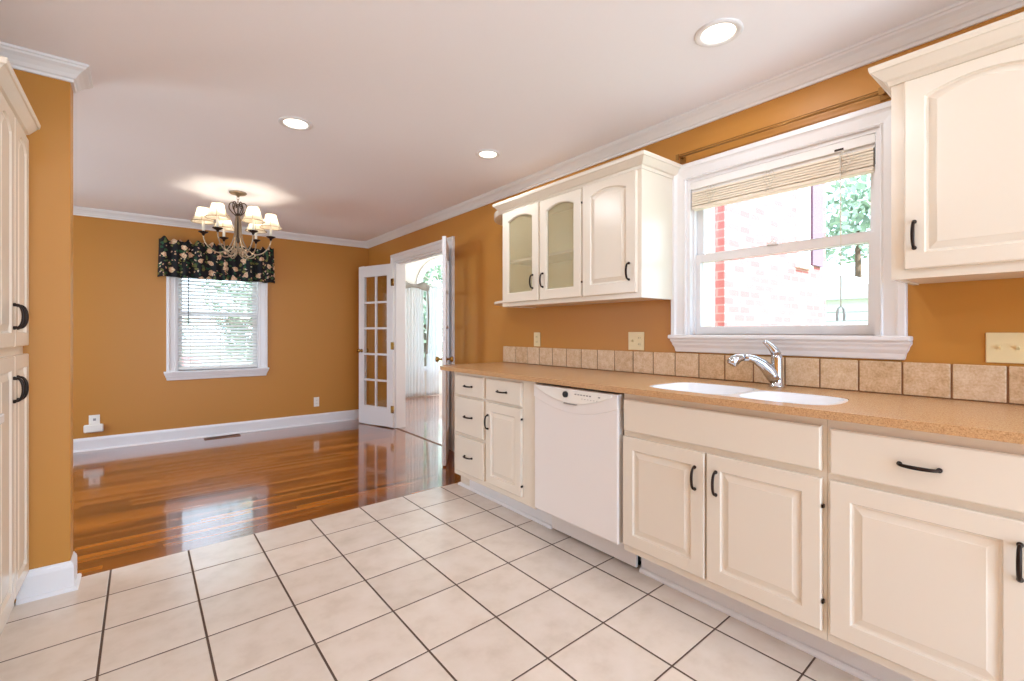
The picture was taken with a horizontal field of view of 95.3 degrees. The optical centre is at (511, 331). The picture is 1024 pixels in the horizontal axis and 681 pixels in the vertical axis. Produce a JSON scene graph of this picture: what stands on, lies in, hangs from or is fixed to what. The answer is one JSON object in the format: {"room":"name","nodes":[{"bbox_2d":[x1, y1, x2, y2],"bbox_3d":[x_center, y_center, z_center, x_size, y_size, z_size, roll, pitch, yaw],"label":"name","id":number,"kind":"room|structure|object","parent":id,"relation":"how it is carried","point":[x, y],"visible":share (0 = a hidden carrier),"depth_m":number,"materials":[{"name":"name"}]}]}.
{"room":"kitchen","nodes":[
{"label":"kitchen","id":0,"kind":"room"},
{"bbox_2d":[13,69,72,602],"bbox_3d":[-2.944,-0.019,1.495,2.241,2.408,0.110,0,0,-38],"label":"wall","id":1,"kind":"structure","parent":0,"point":[49,349],"depth_m":2.10,"materials":[{"name":"orange paint"}]},
{"bbox_2d":[16,551,81,604],"bbox_3d":[-2.914,1.119,1.519,2.219,0.132,0.166,0,0,-38],"label":"baseboard","id":2,"kind":"structure","parent":1,"relation":"attached to","point":[39,583],"depth_m":2.10,"materials":[{"name":"white paint"}]},
{"bbox_2d":[73,215,367,438],"bbox_3d":[-3.998,-0.019,4.901,5.060,2.408,0.120,0,0,-38],"label":"wall","id":3,"kind":"structure","parent":0,"point":[119,297],"depth_m":5.10,"materials":[{"name":"orange paint"}]},
{"bbox_2d":[83,415,103,432],"bbox_3d":[-4.173,0.917,4.657,0.152,0.169,0.044,0,0,-38],"label":"wall jack","id":4,"kind":"object","parent":3,"relation":"attached to","point":[94,425],"visible":1,"depth_m":4.66,"materials":[{"name":"white plastic"}]},
{"bbox_2d":[73,409,358,452],"bbox_3d":[-3.673,1.119,4.588,4.940,0.132,0.774,0,0,-38],"label":"baseboard","id":5,"kind":"structure","parent":3,"relation":"attached to","point":[177,434],"depth_m":5.24,"materials":[{"name":"white paint"}]},
{"bbox_2d":[157,236,274,282],"bbox_3d":[-3.306,-0.802,5.292,1.138,0.442,0.111,0,0,-38],"label":"valance","id":6,"kind":"object","parent":3,"relation":"attached to","point":[176,258],"visible":0.9,"depth_m":5.23,"materials":[{"name":"fabric"}]},
{"bbox_2d":[164,276,268,380],"bbox_3d":[-3.371,-0.216,5.365,1.021,1.487,0.170,0,0,-38],"label":"window","id":7,"kind":"structure","parent":3,"relation":"in","point":[172,372],"depth_m":5.24,"materials":[{"name":"white paint"}]},
{"bbox_2d":[178,278,256,369],"bbox_3d":[-3.360,-0.217,5.357,0.770,1.272,0.069,0,0,-38],"label":"window blind","id":8,"kind":"object","parent":7,"relation":"attached to","point":[240,363],"visible":0.81,"depth_m":5.34,"materials":[{"name":"white plastic"}]},
{"bbox_2d":[314,397,318,406],"bbox_3d":[-2.511,0.900,5.996,0.066,0.120,0.009,0,0,-38],"label":"wall outlet","id":9,"kind":"object","parent":3,"relation":"attached to","point":[316,399],"visible":1,"depth_m":5.99,"materials":[{"name":"white plastic"}]},
{"bbox_2d":[406,255,441,394],"bbox_3d":[-1.445,-0.340,8.973,3.760,3.050,0.120,0,0,-38],"label":"wall","id":10,"kind":"structure","parent":0,"point":[413,269],"depth_m":8.65,"materials":[{"name":"white paint"}]},
{"bbox_2d":[416,257,441,370],"bbox_3d":[-1.298,-0.353,9.022,1.310,2.175,0.135,0,0,-38],"label":"window","id":11,"kind":"structure","parent":10,"relation":"in","point":[436,261],"depth_m":8.81,"materials":[{"name":"white paint"}]},
{"bbox_3d":[-1.247,-0.860,8.941,2.343,0.056,0.174,0,0,-38],"label":"curtain rod","id":12,"kind":"object","parent":10,"relation":"attached to","visible":0},
{"bbox_2d":[406,288,424,397],"bbox_3d":[-1.809,0.165,8.415,0.516,2.020,0.056,0,0,-38],"label":"sheer curtain","id":13,"kind":"object","parent":12,"relation":"hanging from","point":[415,386],"visible":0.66,"depth_m":8.45,"materials":[{"name":"white fabric"}]},
{"bbox_2d":[406,281,429,353],"bbox_3d":[-1.762,-0.260,8.360,0.623,1.329,0.056,0,0,-38],"label":"swag","id":14,"kind":"object","parent":12,"relation":"hanging from","point":[424,286],"visible":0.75,"depth_m":8.52},
{"bbox_2d":[426,286,438,395],"bbox_3d":[-1.482,0.165,8.687,0.266,2.020,0.056,0,0,-38],"label":"sheer curtain","id":15,"kind":"object","parent":12,"relation":"hanging from","point":[432,370],"visible":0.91,"depth_m":8.69,"materials":[{"name":"white fabric"}]},
{"bbox_2d":[0,393,863,680],"bbox_3d":[-0.062,1.215,3.057,8.700,0.060,10.870,0,0,-38],"label":"floor","id":16,"kind":"structure","parent":0,"point":[451,582],"depth_m":2.16,"materials":[{"name":"beige tile"}]},
{"bbox_2d":[0,56,40,635],"bbox_3d":[-2.198,0.131,1.594,0.754,2.108,0.658,0,0,-38],"label":"pantry cabinet","id":17,"kind":"object","parent":16,"relation":"on","point":[18,119],"visible":1,"depth_m":1.81,"materials":[{"name":"beige paint"}]},
{"bbox_2d":[204,434,240,439],"bbox_3d":[-3.257,1.182,5.250,0.345,0.006,0.105,0,0,-38],"label":"floor vent","id":18,"kind":"object","parent":16,"relation":"in","point":[233,435],"visible":1,"depth_m":5.25,"materials":[{"name":"brown metal"}]},
{"bbox_2d":[455,372,551,524],"bbox_3d":[0.084,0.737,3.265,0.684,0.897,0.910,0,0,-38],"label":"base cabinet","id":19,"kind":"object","parent":16,"relation":"on","point":[495,416],"visible":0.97,"depth_m":3.01,"materials":[{"name":"beige paint"}]},
{"bbox_2d":[534,383,640,566],"bbox_3d":[0.560,0.743,2.665,0.673,0.884,0.610,0,0,-38],"label":"dishwasher","id":20,"kind":"object","parent":16,"relation":"on","point":[579,432],"visible":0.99,"depth_m":2.42,"materials":[{"name":"white metal"}]},
{"bbox_2d":[623,394,840,660],"bbox_3d":[1.024,0.737,2.078,0.684,0.897,0.843,0,0,-38],"label":"base cabinet","id":21,"kind":"object","parent":16,"relation":"on","point":[728,506],"visible":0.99,"depth_m":1.80,"materials":[{"name":"beige paint"}]},
{"bbox_2d":[639,567,881,680],"bbox_3d":[1.206,1.175,1.584,0.016,0.020,1.844,0,0,-38],"label":"trim","id":22,"kind":"structure","parent":16,"relation":"on","point":[822,656],"depth_m":1.83,"materials":[{"name":"white paint"}]},
{"bbox_2d":[828,420,1023,680],"bbox_3d":[1.597,0.737,1.355,0.684,0.897,1.001,0,0,-38],"label":"base cabinet","id":23,"kind":"object","parent":16,"relation":"on","point":[926,529],"visible":0.99,"depth_m":1.36,"materials":[{"name":"beige paint"}]},
{"bbox_2d":[440,362,1023,444],"bbox_3d":[0.790,0.273,2.381,0.676,0.028,3.670,0,0,-38],"label":"countertop","id":24,"kind":"structure","parent":23,"relation":"on","point":[1000,422],"depth_m":1.71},
{"bbox_2d":[650,383,847,404],"bbox_3d":[0.995,0.378,2.033,0.398,0.232,0.786,0,0,-38],"label":"sink","id":25,"kind":"object","parent":24,"relation":"in","point":[714,389],"visible":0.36,"depth_m":2.04,"materials":[{"name":"white ceramic"}]},
{"bbox_2d":[727,340,784,387],"bbox_3d":[1.143,0.147,2.189,0.267,0.222,0.067,0,0,-1],"label":"faucet","id":26,"kind":"object","parent":24,"relation":"on","point":[773,372],"visible":1,"depth_m":2.17,"materials":[{"name":"silver metal"}]},
{"bbox_3d":[-1.702,0.745,0.948,0.729,0.880,1.000,0,0,-38],"label":"base cabinet","id":27,"kind":"object","parent":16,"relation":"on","visible":0},
{"bbox_2d":[0,413,3,424],"bbox_3d":[-1.684,0.289,0.940,0.748,0.032,1.005,0,0,-38],"label":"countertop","id":28,"kind":"structure","parent":27,"relation":"on","point":[2,414],"depth_m":1.54,"materials":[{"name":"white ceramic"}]},
{"bbox_2d":[0,0,961,241],"bbox_3d":[-1.037,-1.273,1.260,5.180,0.100,9.504,0,0,-38],"label":"ceiling","id":29,"kind":"structure","parent":0,"point":[185,103],"depth_m":2.31,"materials":[{"name":"white paint"}]},
{"bbox_2d":[191,190,281,259],"bbox_3d":[-2.407,-0.935,4.099,0.682,0.576,0.670,0,0,-38],"label":"chandelier","id":30,"kind":"object","parent":29,"relation":"hanging from","point":[203,215],"visible":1,"depth_m":4.06,"materials":[{"name":"white fabric"}]},
{"bbox_2d":[278,116,312,130],"bbox_3d":[-1.268,-1.219,2.737,0.184,0.008,0.184,0,0,-38],"label":"recessed light","id":31,"kind":"object","parent":29,"relation":"in","point":[291,122],"visible":1,"depth_m":2.73,"materials":[{"name":"white paint"}]},
{"bbox_2d":[476,149,499,158],"bbox_3d":[-0.165,-1.219,3.208,0.170,0.008,0.170,0,0,-38],"label":"recessed light","id":32,"kind":"object","parent":29,"relation":"in","point":[484,153],"visible":1,"depth_m":3.20,"materials":[{"name":"white paint"}]},
{"bbox_2d":[694,18,742,47],"bbox_3d":[0.844,-1.219,1.909,0.184,0.008,0.184,0,0,-38],"label":"recessed light","id":33,"kind":"object","parent":29,"relation":"in","point":[719,32],"visible":1,"depth_m":1.90,"materials":[{"name":"white paint"}]},
{"bbox_2d":[368,7,1023,406],"bbox_3d":[0.909,-0.019,2.879,0.120,2.408,9.384,0,0,-38],"label":"wall","id":34,"kind":"structure","parent":0,"point":[949,322],"depth_m":2.86,"materials":[{"name":"orange paint"}]},
{"bbox_2d":[357,263,394,427],"bbox_3d":[-1.708,0.167,5.892,0.651,2.020,0.161,0,0,33],"label":"door","id":35,"kind":"structure","parent":34,"relation":"in","point":[368,414],"depth_m":5.88,"materials":[{"name":"white paint"}]},
{"bbox_2d":[396,428,441,445],"bbox_3d":[-1.025,1.183,5.235,0.024,0.004,1.300,0,0,-38],"label":"trim","id":36,"kind":"structure","parent":34,"relation":"attached to","point":[396,428],"depth_m":5.26,"materials":[{"name":"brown metal"}]},
{"bbox_2d":[390,236,454,450],"bbox_3d":[-0.987,0.117,5.265,0.168,2.135,1.480,0,0,-38],"label":"trim","id":37,"kind":"structure","parent":34,"relation":"attached to","point":[401,259],"depth_m":5.72,"materials":[{"name":"white paint"}]},
{"bbox_2d":[435,236,453,465],"bbox_3d":[-0.623,0.167,4.405,0.161,2.020,0.651,0,0,-5],"label":"door","id":38,"kind":"structure","parent":34,"relation":"in","point":[445,358],"depth_m":4.08,"materials":[{"name":"white paint"}]},
{"bbox_2d":[461,476,469,485],"bbox_3d":[-0.162,1.145,3.730,0.502,0.080,0.120,0,0,-38],"label":"trim","id":39,"kind":"structure","parent":34,"relation":"attached to","point":[464,480],"depth_m":3.57,"materials":[{"name":"beige paint"}]},
{"bbox_2d":[458,482,552,528],"bbox_3d":[0.110,1.175,3.373,0.519,0.020,1.051,0,0,-38],"label":"trim","id":40,"kind":"structure","parent":34,"relation":"attached to","point":[489,497],"depth_m":3.13,"materials":[{"name":"white paint"}]},
{"bbox_2d":[0,0,1023,247],"bbox_3d":[-1.037,-1.185,1.260,4.940,0.076,9.264,0,0,-38],"label":"trim","id":41,"kind":"structure","parent":34,"relation":"attached to","point":[963,14],"depth_m":2.27,"materials":[{"name":"white paint"}]},
{"bbox_2d":[534,332,539,345],"bbox_3d":[0.197,0.060,3.673,0.009,0.110,0.074,0,0,-38],"label":"wall outlet","id":42,"kind":"object","parent":34,"relation":"attached to","point":[536,334],"visible":1,"depth_m":3.67,"materials":[{"name":"beige plastic"}]},
{"bbox_2d":[492,150,680,307],"bbox_3d":[0.327,-0.572,3.213,0.373,0.770,1.650,0,0,-38],"label":"upper cabinet","id":43,"kind":"object","parent":34,"relation":"attached to","point":[601,234],"visible":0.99,"depth_m":2.79,"materials":[{"name":"beige paint"}]},
{"bbox_2d":[494,210,502,225],"bbox_3d":[-0.050,-0.917,3.744,0.300,0.052,0.350,0,0,-38],"label":"shelf","id":44,"kind":"object","parent":43,"relation":"attached to","point":[498,216],"depth_m":3.67,"materials":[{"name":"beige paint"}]},
{"bbox_2d":[494,301,502,305],"bbox_3d":[-0.050,-0.226,3.744,0.300,0.022,0.350,0,0,-38],"label":"shelf","id":45,"kind":"object","parent":43,"relation":"attached to","point":[498,303],"depth_m":3.64,"materials":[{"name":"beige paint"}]},
{"bbox_2d":[510,249,573,265],"bbox_3d":[0.325,-0.524,3.288,0.263,0.018,0.790,0,0,-38],"label":"shelf","id":46,"kind":"object","parent":43,"relation":"attached to","point":[565,257],"depth_m":3.37,"materials":[{"name":"beige paint"}]},
{"bbox_2d":[628,332,643,349],"bbox_3d":[0.777,0.058,2.933,0.018,0.114,0.119,0,0,-38],"label":"wall outlet","id":47,"kind":"object","parent":34,"relation":"attached to","point":[635,339],"visible":1,"depth_m":2.94,"materials":[{"name":"beige plastic"}]},
{"bbox_2d":[503,346,1023,404],"bbox_3d":[1.059,0.191,2.581,0.014,0.136,3.650,0,0,-38],"label":"backsplash","id":48,"kind":"structure","parent":34,"relation":"attached to","point":[980,383],"depth_m":2.10,"materials":[{"name":"tile"}]},
{"bbox_2d":[676,87,890,163],"bbox_3d":[1.251,-0.993,2.299,0.064,0.045,0.970,0,0,-38],"label":"curtain rod","id":49,"kind":"object","parent":34,"relation":"attached to","point":[883,95],"visible":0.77,"depth_m":2.18,"materials":[{"name":"brown wood"}]},
{"bbox_2d":[668,100,912,359],"bbox_3d":[1.308,-0.419,2.334,0.170,1.068,1.093,0,0,-38],"label":"window","id":50,"kind":"structure","parent":34,"relation":"in","point":[885,336],"depth_m":2.20,"materials":[{"name":"white paint"}]},
{"bbox_2d":[690,133,875,320],"bbox_3d":[1.299,-0.448,2.331,0.064,0.797,0.860,0,0,-38],"label":"window blind","id":51,"kind":"object","parent":50,"relation":"attached to","point":[855,157],"visible":0.98,"depth_m":2.23,"materials":[{"name":"white wood"}]},
{"bbox_2d":[868,12,1023,284],"bbox_3d":[1.749,-0.572,1.418,0.373,0.770,1.000,0,0,-38],"label":"upper cabinet","id":52,"kind":"object","parent":34,"relation":"attached to","point":[957,102],"visible":1,"depth_m":1.53,"materials":[{"name":"beige paint"}]},
{"bbox_2d":[986,333,1023,363],"bbox_3d":[1.793,0.058,1.651,0.018,0.110,0.166,0,0,-38],"label":"light switch","id":53,"kind":"object","parent":34,"relation":"attached to","point":[1000,347],"visible":1,"depth_m":1.68,"materials":[{"name":"beige plastic"}]},
{"label":"outside","id":54,"kind":"structure","parent":0,"visible":0},
{"bbox_2d":[182,343,441,365],"bbox_3d":[0.000,1.635,0.000,120.000,0.100,120.000,0,0,-38],"label":"ground","id":55,"kind":"structure","parent":54,"point":[440,361],"depth_m":32.58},
{"bbox_2d":[182,303,198,351],"bbox_3d":[-7.933,-0.564,8.466,3.763,4.313,2.867,0,0,-38],"label":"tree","id":56,"kind":"object","parent":55,"relation":"on","point":[185,303],"visible":0.02,"depth_m":9.39,"materials":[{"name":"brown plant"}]},
{"bbox_2d":[182,357,201,364],"bbox_3d":[-5.530,0.985,7.101,1.350,1.200,0.200,0,0,-38],"label":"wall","id":57,"kind":"structure","parent":55,"relation":"on","point":[193,357],"depth_m":7.37,"materials":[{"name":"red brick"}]},
{"bbox_2d":[199,280,252,359],"bbox_3d":[-5.896,-0.909,11.093,2.758,4.999,2.837,0,0,-4],"label":"tree","id":58,"kind":"object","parent":55,"relation":"on","point":[205,280],"visible":0.03,"depth_m":10.74,"materials":[{"name":"green plant"}]},
{"bbox_2d":[422,265,441,365],"bbox_3d":[-2.703,-0.984,13.545,2.943,5.152,3.626,0,0,-38],"label":"tree","id":59,"kind":"object","parent":55,"relation":"on","point":[438,270],"visible":0.09,"depth_m":13.38,"materials":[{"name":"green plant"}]},
{"bbox_2d":[703,183,825,325],"bbox_3d":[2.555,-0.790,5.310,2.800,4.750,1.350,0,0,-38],"label":"brick house","id":60,"kind":"structure","parent":55,"relation":"on","point":[787,289],"depth_m":4.68,"materials":[{"name":"white"}]},
{"bbox_2d":[810,184,822,266],"bbox_3d":[3.549,-1.490,5.440,0.320,1.450,0.040,0,0,-38],"label":"shutter","id":61,"kind":"object","parent":60,"relation":"hanging from","point":[816,192],"depth_m":5.39,"materials":[{"name":"grey paint"}]},
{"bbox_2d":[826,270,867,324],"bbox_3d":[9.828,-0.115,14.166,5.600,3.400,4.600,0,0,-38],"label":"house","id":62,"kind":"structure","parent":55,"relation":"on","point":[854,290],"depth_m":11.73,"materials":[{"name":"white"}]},
{"bbox_2d":[826,174,870,277],"bbox_3d":[13.522,-2.488,18.237,3.096,8.155,3.600,0,0,-15],"label":"leafy tree","id":63,"kind":"object","parent":55,"relation":"on","point":[861,202],"visible":0.44,"depth_m":18.21,"materials":[{"name":"green plant"}]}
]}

